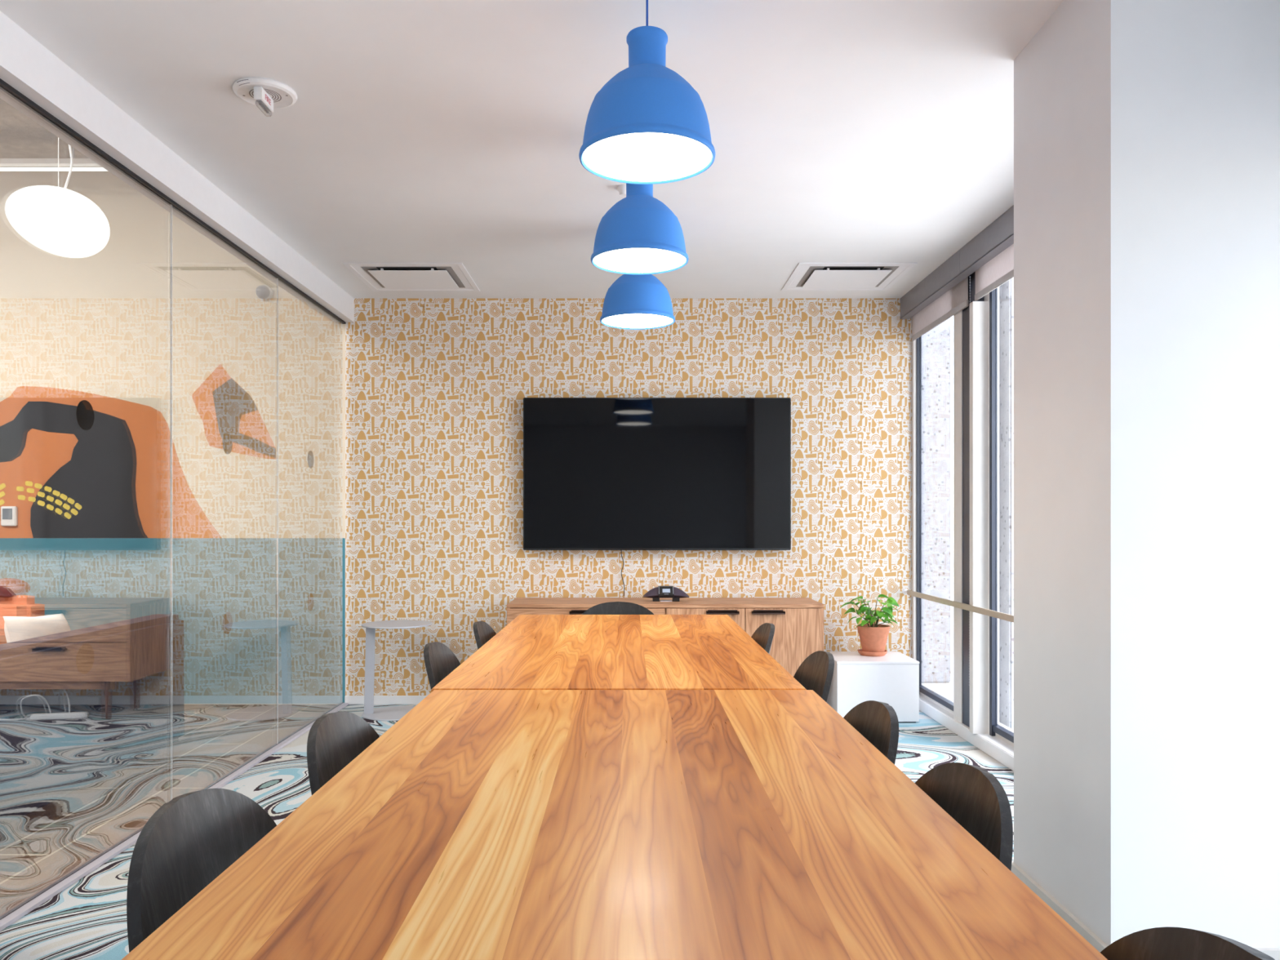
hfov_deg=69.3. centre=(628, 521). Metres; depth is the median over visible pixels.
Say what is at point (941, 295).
roller blind
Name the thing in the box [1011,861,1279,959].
baseboard
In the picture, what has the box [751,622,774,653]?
dining chair
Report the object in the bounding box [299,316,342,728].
window
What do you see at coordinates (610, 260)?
diffuser
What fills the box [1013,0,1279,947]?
wall column
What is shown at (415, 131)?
ceiling
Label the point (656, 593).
phone
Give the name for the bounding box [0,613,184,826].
glass partition
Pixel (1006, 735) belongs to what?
window
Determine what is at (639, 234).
pendant lamp
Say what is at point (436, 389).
wall
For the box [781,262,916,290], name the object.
ceiling vent
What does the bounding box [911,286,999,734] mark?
window frame
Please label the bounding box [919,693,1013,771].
trim
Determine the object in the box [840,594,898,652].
potted plant
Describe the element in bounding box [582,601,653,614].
dining chair
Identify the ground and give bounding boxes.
[921,605,953,697]
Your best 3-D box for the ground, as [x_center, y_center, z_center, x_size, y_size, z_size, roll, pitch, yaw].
[7.050,1.250,5.000,9.900,0.100,18.000,0,0,0]
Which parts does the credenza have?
handle, drawer, door, handle, handle, door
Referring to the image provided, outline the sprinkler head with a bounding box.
[616,184,626,196]
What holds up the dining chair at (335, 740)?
on the floor
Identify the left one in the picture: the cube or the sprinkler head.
the sprinkler head
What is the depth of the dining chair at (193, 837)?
1.20 m
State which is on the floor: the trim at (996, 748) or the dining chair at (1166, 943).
the dining chair at (1166, 943)
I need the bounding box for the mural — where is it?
[0,364,345,703]
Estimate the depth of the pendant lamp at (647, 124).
2.36 m
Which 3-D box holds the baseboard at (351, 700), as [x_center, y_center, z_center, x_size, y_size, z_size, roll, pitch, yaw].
[0.005,1.123,5.834,3.590,0.055,0.012,0,0,0]
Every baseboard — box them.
[344,695,426,704]
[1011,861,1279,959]
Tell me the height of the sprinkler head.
0.037 m
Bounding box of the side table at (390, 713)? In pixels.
[361,619,432,720]
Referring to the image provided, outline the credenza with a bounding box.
[506,597,823,676]
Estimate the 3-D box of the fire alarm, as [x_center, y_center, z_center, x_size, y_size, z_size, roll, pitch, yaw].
[-1.190,-1.374,3.030,0.198,0.074,0.198,0,0,0]
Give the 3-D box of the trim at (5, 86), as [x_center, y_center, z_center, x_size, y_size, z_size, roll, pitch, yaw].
[-1.799,-1.255,4.184,0.026,0.014,3.309,0,0,0]
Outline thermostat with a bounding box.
[0,506,17,525]
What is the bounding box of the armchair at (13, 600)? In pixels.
[0,577,44,644]
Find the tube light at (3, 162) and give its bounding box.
[0,147,108,171]
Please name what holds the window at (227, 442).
in the wall at (436, 389)
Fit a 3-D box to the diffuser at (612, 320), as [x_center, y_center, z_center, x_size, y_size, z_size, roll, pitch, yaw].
[0.041,-0.969,4.430,0.340,0.011,0.340,0,0,0]
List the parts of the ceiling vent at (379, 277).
panel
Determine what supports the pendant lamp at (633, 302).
hanging from the ceiling at (415, 131)
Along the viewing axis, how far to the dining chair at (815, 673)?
2.61 m
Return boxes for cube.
[826,651,919,722]
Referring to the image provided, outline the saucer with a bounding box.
[857,648,887,656]
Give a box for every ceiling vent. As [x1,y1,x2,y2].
[342,262,479,291]
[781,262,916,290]
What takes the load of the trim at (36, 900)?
attached to the wall at (436, 389)
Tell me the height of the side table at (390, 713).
0.541 m
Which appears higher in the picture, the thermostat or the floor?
the thermostat
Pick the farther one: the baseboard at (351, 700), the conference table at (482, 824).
the baseboard at (351, 700)
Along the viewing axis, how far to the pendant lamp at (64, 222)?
4.10 m
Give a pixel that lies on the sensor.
(264, 292)
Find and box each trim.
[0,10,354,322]
[0,78,346,324]
[0,702,348,931]
[276,278,278,743]
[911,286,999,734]
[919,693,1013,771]
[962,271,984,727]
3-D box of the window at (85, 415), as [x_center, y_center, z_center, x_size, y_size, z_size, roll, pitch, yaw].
[-1.802,-0.057,3.092,0.016,2.382,1.099,0,0,0]
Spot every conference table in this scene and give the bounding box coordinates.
[121,689,1107,959]
[431,614,806,692]
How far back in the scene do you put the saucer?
5.49 m
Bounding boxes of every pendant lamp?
[4,137,110,257]
[578,0,715,184]
[591,182,688,275]
[600,274,675,329]
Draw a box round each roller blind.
[900,249,968,341]
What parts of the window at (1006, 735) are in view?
frame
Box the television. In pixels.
[523,397,791,595]
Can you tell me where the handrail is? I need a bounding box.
[902,588,1013,622]
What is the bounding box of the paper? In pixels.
[3,613,71,643]
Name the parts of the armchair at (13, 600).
armrest, backrest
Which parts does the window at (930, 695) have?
frame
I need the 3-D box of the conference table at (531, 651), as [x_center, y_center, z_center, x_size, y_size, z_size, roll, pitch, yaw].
[-0.025,0.780,3.188,0.924,0.740,1.825,0,0,0]
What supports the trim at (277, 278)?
attached to the wall at (436, 389)
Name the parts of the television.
power cord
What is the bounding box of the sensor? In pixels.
[255,284,273,301]
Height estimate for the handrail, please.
0.040 m
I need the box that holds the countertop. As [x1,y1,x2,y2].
[506,597,823,608]
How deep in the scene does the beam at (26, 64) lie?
3.33 m
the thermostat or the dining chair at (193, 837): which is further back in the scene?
the thermostat
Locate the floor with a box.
[0,704,1013,959]
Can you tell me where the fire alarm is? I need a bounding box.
[232,76,297,113]
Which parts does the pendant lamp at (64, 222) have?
lamp shade, cord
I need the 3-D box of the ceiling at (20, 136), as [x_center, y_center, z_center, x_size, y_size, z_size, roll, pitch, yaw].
[-4.185,-2.300,1.970,4.630,0.100,7.940,0,0,0]
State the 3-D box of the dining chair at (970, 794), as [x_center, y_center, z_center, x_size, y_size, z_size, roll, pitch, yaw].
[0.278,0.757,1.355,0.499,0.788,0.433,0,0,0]
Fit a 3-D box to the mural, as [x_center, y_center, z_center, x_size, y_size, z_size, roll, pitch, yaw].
[-4.127,0.074,5.838,4.673,2.145,0.002,0,0,0]
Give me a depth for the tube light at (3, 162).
5.49 m
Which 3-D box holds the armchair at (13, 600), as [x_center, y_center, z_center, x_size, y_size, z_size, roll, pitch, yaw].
[-3.686,0.736,5.049,0.760,0.831,0.720,0,0,35]
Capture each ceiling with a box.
[0,0,1063,298]
[0,98,88,158]
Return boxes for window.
[75,204,172,800]
[222,431,232,634]
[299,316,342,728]
[916,336,953,714]
[989,288,1013,746]
[999,277,1013,729]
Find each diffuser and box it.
[582,132,711,182]
[593,248,685,272]
[602,313,673,328]
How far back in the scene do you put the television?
5.76 m
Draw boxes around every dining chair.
[126,788,276,952]
[306,711,379,795]
[423,641,460,688]
[472,621,496,649]
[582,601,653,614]
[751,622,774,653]
[793,650,834,702]
[843,700,898,764]
[915,762,1013,871]
[1100,926,1275,959]
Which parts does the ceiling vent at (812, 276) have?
panel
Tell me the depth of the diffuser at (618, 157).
2.44 m
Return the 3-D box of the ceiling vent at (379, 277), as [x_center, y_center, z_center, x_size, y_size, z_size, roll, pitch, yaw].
[-1.232,-1.402,5.338,0.648,0.016,0.604,0,0,0]
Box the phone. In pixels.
[643,586,688,601]
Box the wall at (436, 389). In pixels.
[0,166,911,704]
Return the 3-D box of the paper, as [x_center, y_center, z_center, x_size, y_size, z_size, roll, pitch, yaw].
[-2.630,0.570,4.160,0.165,0.333,0.440,0,0,0]
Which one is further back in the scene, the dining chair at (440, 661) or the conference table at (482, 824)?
the dining chair at (440, 661)

